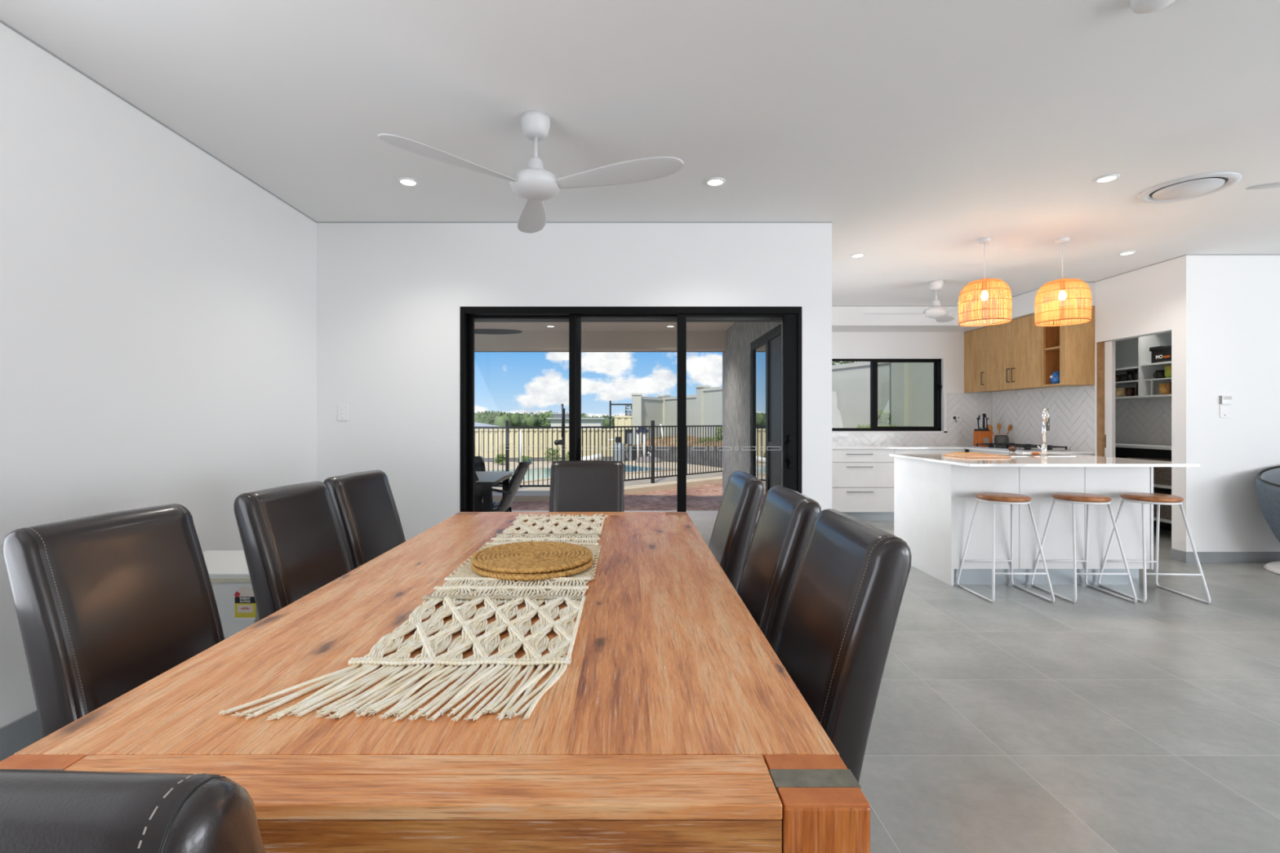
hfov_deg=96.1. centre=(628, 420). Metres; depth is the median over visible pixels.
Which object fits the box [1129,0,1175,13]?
smoke detector
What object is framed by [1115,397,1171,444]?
tile backsplash
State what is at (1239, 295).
wall
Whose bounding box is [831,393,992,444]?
tile backsplash
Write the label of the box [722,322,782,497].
wall
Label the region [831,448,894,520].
base cabinet
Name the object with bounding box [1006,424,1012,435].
wooden spoon
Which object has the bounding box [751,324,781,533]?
door
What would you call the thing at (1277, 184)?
ceiling fan
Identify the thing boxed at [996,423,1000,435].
wooden spoon
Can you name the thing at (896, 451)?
base cabinet
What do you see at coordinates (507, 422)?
fence
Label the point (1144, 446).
countertop
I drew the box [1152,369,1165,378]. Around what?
mug
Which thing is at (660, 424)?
pvc pipe
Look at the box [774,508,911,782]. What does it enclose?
dining chair
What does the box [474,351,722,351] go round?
fascia
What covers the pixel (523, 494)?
paving
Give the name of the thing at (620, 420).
fence
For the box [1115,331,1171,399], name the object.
pantry shelving
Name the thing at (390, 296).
wall
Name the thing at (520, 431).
umbrella pole
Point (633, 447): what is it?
wall
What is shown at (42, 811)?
dining chair
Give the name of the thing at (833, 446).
countertop
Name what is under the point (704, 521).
floor
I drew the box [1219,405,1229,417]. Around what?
light switch
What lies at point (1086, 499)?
bar stool
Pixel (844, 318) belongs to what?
wall
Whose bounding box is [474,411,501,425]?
tree
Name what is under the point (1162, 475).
wicker basket
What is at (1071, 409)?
tile backsplash
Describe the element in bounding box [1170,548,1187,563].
baseboard
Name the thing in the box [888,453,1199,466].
island countertop
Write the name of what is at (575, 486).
dining chair
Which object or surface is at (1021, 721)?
floor
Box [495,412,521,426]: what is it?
tree
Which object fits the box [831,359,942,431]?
window
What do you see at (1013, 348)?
upper cabinet
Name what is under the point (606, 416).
tree
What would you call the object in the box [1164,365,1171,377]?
cup
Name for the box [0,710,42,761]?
baseboard
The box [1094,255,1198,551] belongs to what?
wall
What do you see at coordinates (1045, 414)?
tap
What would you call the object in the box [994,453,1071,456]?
sink
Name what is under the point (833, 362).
tree
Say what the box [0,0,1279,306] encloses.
ceiling
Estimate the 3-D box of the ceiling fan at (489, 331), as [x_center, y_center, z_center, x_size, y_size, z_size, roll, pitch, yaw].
[-1.819,-1.016,5.509,1.495,0.368,1.530,0,0,0]
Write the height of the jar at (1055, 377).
0.132 m
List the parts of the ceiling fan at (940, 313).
blade, blade, blade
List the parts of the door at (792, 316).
panel, panel, panel, handle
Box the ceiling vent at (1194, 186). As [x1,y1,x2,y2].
[1137,171,1241,203]
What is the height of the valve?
0.160 m
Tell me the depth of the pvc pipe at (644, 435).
17.96 m
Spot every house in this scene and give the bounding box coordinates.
[474,422,501,426]
[546,413,606,428]
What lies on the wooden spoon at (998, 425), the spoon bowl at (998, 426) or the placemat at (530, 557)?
the spoon bowl at (998, 426)
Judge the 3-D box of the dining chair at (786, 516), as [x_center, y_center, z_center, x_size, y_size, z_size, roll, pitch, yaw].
[0.299,0.719,1.950,0.588,0.962,0.436,0,0,0]
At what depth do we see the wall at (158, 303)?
2.54 m
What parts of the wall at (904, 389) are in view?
wall panel, wall panel, wall panel, wall panel, wall panel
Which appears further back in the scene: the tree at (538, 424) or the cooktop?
the tree at (538, 424)
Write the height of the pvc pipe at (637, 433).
0.920 m
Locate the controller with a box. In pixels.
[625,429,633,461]
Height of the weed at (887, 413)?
0.480 m
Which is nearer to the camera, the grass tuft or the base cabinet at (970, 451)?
the base cabinet at (970, 451)
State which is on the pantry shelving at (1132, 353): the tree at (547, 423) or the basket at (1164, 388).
the basket at (1164, 388)
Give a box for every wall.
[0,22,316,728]
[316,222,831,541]
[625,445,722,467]
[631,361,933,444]
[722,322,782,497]
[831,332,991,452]
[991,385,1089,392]
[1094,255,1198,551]
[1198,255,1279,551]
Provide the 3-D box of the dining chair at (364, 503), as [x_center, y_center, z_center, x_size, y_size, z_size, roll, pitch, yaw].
[-0.995,0.719,2.615,0.588,0.962,0.436,0,0,5]
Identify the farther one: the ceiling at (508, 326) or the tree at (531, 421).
the tree at (531, 421)
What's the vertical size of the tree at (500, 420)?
6.812 m
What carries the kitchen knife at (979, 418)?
on the knife block
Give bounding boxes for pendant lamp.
[958,236,1012,326]
[1034,236,1092,326]
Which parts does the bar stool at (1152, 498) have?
leg, leg, seat, leg, leg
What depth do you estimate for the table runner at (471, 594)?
1.05 m
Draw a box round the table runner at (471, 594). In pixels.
[218,513,607,722]
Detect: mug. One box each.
[1115,374,1119,382]
[1115,387,1125,396]
[1120,373,1131,381]
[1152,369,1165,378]
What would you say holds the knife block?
on the countertop at (833, 446)
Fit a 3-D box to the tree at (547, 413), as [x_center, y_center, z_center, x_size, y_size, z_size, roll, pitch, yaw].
[-16.021,1.645,107.977,5.410,7.109,4.331,0,0,0]
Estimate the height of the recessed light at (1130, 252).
0.008 m
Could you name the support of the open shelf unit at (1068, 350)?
attached to the wall at (1087, 385)
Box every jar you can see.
[1049,371,1059,383]
[1124,387,1134,395]
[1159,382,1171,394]
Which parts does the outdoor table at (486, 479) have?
leg, frame, leg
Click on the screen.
(626, 406)
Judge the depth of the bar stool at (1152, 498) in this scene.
3.87 m
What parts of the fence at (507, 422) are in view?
rail, rail, post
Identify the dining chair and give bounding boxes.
[0,768,265,852]
[2,503,224,737]
[233,480,351,620]
[323,469,405,570]
[549,460,624,511]
[708,470,764,591]
[737,485,821,651]
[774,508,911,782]
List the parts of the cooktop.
glass plate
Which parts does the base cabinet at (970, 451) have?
door, door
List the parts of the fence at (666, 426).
rail, rail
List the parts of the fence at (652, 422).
rail, rail, post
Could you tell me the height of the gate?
1.095 m
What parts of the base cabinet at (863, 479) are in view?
handle, handle, handle, drawer, drawer, drawer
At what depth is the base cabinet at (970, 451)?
6.39 m
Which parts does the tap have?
spout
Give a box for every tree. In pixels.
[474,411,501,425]
[476,410,512,426]
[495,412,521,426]
[511,413,537,426]
[513,413,526,426]
[520,412,541,426]
[528,410,552,416]
[533,413,546,426]
[539,414,552,426]
[566,412,590,417]
[594,415,612,426]
[603,414,618,428]
[831,361,857,364]
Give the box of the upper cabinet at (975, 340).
[964,327,1012,392]
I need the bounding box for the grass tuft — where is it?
[856,423,905,427]
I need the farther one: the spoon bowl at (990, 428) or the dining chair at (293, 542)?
the spoon bowl at (990, 428)
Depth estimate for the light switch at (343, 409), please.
4.05 m
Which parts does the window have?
sash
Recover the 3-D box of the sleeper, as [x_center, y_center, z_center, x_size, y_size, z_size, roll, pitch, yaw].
[-4.580,1.240,18.046,8.700,0.120,0.120,0,0,-11]
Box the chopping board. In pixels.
[942,453,1011,457]
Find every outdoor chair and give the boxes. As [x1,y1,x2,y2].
[474,456,485,488]
[474,471,495,511]
[480,459,531,511]
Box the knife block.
[973,428,992,445]
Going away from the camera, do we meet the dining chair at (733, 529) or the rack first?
the dining chair at (733, 529)
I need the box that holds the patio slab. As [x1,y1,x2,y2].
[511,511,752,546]
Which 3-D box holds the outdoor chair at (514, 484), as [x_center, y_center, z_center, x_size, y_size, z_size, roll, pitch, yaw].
[-1.141,0.781,4.950,0.603,0.872,0.494,0,0,0]
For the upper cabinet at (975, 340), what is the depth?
7.31 m
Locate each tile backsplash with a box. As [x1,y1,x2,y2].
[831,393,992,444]
[991,385,1094,451]
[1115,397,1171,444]
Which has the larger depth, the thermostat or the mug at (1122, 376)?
the mug at (1122, 376)
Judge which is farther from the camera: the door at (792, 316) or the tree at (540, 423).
the tree at (540, 423)
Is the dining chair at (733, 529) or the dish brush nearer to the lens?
the dining chair at (733, 529)
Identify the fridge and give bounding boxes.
[202,551,259,639]
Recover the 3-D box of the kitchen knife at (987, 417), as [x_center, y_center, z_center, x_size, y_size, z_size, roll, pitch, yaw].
[4.477,0.028,7.184,0.034,0.152,0.039,0,0,0]
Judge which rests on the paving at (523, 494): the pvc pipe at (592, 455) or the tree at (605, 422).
the pvc pipe at (592, 455)
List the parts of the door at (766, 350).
glass pane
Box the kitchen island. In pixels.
[893,457,1153,586]
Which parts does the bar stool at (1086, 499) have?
leg, leg, seat, leg, leg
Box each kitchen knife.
[976,417,980,428]
[982,415,986,428]
[986,416,989,428]
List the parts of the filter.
tank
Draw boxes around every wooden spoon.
[987,424,995,437]
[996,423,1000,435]
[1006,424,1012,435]
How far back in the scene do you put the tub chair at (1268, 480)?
4.56 m
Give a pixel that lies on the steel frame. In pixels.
(611, 404)
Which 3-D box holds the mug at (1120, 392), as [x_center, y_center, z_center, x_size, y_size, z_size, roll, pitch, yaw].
[5.660,-0.320,6.600,0.124,0.100,0.124,0,0,0]
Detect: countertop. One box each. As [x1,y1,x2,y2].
[831,444,1094,453]
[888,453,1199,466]
[1115,442,1171,449]
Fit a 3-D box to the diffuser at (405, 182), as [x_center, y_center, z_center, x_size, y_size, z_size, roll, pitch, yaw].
[-1.290,-1.397,3.366,0.088,0.003,0.088,0,0,0]
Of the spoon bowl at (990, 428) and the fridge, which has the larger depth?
the spoon bowl at (990, 428)
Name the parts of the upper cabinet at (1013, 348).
door, door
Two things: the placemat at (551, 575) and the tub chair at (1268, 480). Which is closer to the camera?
the placemat at (551, 575)
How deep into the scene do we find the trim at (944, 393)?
7.54 m
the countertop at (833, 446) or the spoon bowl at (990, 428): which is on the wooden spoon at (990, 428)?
the spoon bowl at (990, 428)
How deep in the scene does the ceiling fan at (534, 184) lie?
2.56 m
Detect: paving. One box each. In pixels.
[482,460,722,502]
[482,483,722,511]
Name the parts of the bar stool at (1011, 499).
leg, leg, seat, leg, leg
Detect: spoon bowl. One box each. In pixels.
[987,424,992,431]
[996,423,1000,430]
[1007,424,1012,431]
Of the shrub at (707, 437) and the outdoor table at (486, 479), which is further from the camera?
the shrub at (707, 437)
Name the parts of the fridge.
panel, door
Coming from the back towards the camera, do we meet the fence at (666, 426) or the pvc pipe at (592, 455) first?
the pvc pipe at (592, 455)
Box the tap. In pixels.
[1036,407,1049,457]
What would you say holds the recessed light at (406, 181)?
in the ceiling at (922, 131)
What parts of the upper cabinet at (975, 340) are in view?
door, handle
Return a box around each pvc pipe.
[581,453,601,460]
[636,432,638,458]
[643,434,645,456]
[659,423,664,441]
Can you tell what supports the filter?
on the paving at (523, 494)
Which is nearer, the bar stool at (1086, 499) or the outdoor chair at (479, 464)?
the bar stool at (1086, 499)
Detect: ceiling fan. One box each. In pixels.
[377,110,684,233]
[474,328,522,334]
[863,279,995,322]
[1244,182,1279,189]
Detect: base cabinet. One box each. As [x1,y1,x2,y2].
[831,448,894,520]
[892,448,964,520]
[968,449,1094,455]
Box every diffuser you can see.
[400,179,416,185]
[707,179,722,185]
[1097,176,1116,182]
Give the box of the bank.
[625,435,722,448]
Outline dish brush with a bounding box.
[1004,439,1016,454]
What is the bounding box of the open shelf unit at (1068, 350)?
[1041,306,1094,386]
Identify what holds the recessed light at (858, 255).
in the ceiling at (922, 131)
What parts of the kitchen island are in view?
panel, panel, panel, panel, panel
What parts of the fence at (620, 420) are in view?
rail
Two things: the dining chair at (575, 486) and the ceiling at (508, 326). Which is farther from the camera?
the ceiling at (508, 326)
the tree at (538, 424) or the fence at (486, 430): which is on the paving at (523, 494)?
the fence at (486, 430)
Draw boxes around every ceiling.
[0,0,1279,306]
[474,322,734,330]
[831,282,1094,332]
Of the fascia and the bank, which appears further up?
the fascia
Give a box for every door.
[460,306,801,511]
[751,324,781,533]
[1104,340,1115,457]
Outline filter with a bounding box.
[608,436,626,462]
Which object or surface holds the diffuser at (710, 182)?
attached to the recessed light at (714, 181)
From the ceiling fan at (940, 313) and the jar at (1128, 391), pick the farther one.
the jar at (1128, 391)
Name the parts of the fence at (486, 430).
rail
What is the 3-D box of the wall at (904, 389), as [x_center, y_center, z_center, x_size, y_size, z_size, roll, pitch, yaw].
[3.556,-0.110,13.279,1.978,3.220,15.943,0,0,-23]
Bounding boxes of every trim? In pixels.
[0,19,831,222]
[474,317,782,322]
[831,392,946,432]
[1012,254,1279,297]
[1096,342,1104,456]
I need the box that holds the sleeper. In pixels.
[482,456,613,462]
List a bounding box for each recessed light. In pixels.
[397,177,418,186]
[705,177,725,186]
[850,253,865,257]
[1093,173,1119,182]
[1118,250,1136,255]
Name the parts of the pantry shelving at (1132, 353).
panel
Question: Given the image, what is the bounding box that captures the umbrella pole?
[520,431,521,462]
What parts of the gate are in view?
rail, rail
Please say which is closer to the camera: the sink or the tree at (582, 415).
the sink
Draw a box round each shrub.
[695,436,715,444]
[714,426,722,441]
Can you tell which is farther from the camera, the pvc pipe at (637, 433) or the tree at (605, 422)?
the tree at (605, 422)
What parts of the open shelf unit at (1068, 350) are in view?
panel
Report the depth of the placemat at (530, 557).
1.64 m
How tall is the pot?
0.135 m
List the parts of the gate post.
latch rod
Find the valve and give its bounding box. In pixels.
[635,427,648,432]
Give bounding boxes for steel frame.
[609,400,631,428]
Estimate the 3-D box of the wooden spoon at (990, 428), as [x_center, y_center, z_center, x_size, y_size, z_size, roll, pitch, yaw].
[4.513,0.173,7.121,0.128,0.249,0.019,0,0,8]
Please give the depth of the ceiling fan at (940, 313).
5.74 m
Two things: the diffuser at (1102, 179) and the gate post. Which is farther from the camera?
the gate post
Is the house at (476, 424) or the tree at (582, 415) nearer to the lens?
the house at (476, 424)
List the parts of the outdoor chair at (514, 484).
armrest, armrest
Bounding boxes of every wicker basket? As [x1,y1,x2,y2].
[1126,457,1171,485]
[1153,488,1171,519]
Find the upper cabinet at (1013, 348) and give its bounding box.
[986,314,1064,391]
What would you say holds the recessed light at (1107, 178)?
in the ceiling at (922, 131)
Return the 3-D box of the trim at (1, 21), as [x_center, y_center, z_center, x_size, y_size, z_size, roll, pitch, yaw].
[-0.383,-1.397,0.003,3.631,0.007,8.105,0,0,0]
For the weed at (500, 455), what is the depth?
16.83 m
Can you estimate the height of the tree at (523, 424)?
6.346 m
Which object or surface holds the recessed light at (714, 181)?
in the ceiling at (922, 131)
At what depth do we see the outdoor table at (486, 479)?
4.68 m
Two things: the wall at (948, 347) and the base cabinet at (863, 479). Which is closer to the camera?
the base cabinet at (863, 479)
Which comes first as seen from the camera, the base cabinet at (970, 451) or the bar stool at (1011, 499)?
the bar stool at (1011, 499)
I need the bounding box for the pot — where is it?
[994,435,1008,446]
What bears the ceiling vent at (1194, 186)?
in the ceiling at (922, 131)
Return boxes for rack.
[1115,447,1171,530]
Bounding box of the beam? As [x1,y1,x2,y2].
[474,330,725,351]
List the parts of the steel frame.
post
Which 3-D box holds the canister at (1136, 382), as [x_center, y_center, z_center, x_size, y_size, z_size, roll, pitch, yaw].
[5.680,-0.347,6.385,0.070,0.155,0.070,0,0,0]
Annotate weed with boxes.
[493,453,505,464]
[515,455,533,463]
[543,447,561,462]
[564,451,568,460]
[877,410,891,426]
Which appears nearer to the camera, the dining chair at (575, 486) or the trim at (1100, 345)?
the dining chair at (575, 486)
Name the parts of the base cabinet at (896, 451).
drawer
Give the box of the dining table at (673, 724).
[0,511,870,852]
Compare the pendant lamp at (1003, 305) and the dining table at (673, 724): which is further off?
the pendant lamp at (1003, 305)
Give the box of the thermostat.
[1219,395,1231,404]
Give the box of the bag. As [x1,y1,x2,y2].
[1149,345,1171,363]
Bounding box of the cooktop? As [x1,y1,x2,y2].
[973,443,1071,450]
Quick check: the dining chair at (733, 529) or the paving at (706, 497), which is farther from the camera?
the paving at (706, 497)
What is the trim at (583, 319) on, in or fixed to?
attached to the wall at (390, 296)
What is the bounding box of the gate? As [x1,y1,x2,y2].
[509,426,563,487]
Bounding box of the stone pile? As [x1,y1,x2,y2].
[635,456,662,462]
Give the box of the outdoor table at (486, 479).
[475,471,514,511]
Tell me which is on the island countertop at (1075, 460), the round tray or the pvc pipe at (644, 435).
the round tray
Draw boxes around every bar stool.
[956,492,1054,602]
[1030,492,1137,603]
[1097,492,1210,604]
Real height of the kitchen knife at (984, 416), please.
0.171 m
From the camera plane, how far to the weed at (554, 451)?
17.74 m
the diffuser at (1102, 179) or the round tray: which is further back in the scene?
the round tray
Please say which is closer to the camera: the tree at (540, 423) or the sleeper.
the sleeper
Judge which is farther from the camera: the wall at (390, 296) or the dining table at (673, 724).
the wall at (390, 296)
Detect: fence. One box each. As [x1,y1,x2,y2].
[474,420,509,487]
[475,428,627,457]
[564,420,654,483]
[614,415,631,429]
[654,425,722,478]
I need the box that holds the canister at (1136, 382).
[1136,382,1137,395]
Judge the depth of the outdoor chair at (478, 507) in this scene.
4.64 m
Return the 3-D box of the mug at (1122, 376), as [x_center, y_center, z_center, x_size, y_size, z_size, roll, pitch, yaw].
[5.680,-0.485,6.575,0.100,0.090,0.100,0,0,0]
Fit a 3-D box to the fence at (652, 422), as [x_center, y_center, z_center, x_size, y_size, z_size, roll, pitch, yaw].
[-0.315,0.650,11.204,2.238,1.300,0.056,0,0,-42]
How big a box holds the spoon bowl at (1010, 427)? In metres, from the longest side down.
0.088 x 0.052 x 0.018 m
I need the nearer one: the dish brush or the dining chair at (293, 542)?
the dining chair at (293, 542)
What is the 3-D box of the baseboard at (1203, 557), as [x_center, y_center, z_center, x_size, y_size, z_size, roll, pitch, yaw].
[6.375,1.153,4.845,3.350,0.093,0.011,0,0,0]
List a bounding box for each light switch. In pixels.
[337,404,348,420]
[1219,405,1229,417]
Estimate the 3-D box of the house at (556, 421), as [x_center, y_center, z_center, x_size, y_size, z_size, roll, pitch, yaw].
[-5.700,2.190,64.400,6.200,6.020,5.600,0,0,0]
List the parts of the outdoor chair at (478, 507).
armrest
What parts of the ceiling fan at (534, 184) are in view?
blade, blade, blade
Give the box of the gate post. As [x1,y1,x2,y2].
[560,404,564,460]
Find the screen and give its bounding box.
[625,405,631,415]
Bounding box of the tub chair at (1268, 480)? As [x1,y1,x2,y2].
[1255,465,1279,574]
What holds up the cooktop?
in the countertop at (833, 446)
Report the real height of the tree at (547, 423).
6.166 m
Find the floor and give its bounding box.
[858,520,1279,852]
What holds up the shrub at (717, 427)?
on the bank
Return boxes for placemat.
[471,541,592,573]
[471,557,593,581]
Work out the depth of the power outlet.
7.54 m
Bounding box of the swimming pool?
[485,463,676,483]
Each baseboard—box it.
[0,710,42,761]
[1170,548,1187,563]
[1187,551,1279,563]
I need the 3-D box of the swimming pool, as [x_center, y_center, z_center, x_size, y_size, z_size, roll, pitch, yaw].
[-2.953,1.288,13.635,9.118,0.052,4.168,0,0,-22]
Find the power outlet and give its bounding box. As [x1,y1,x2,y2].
[951,414,960,422]

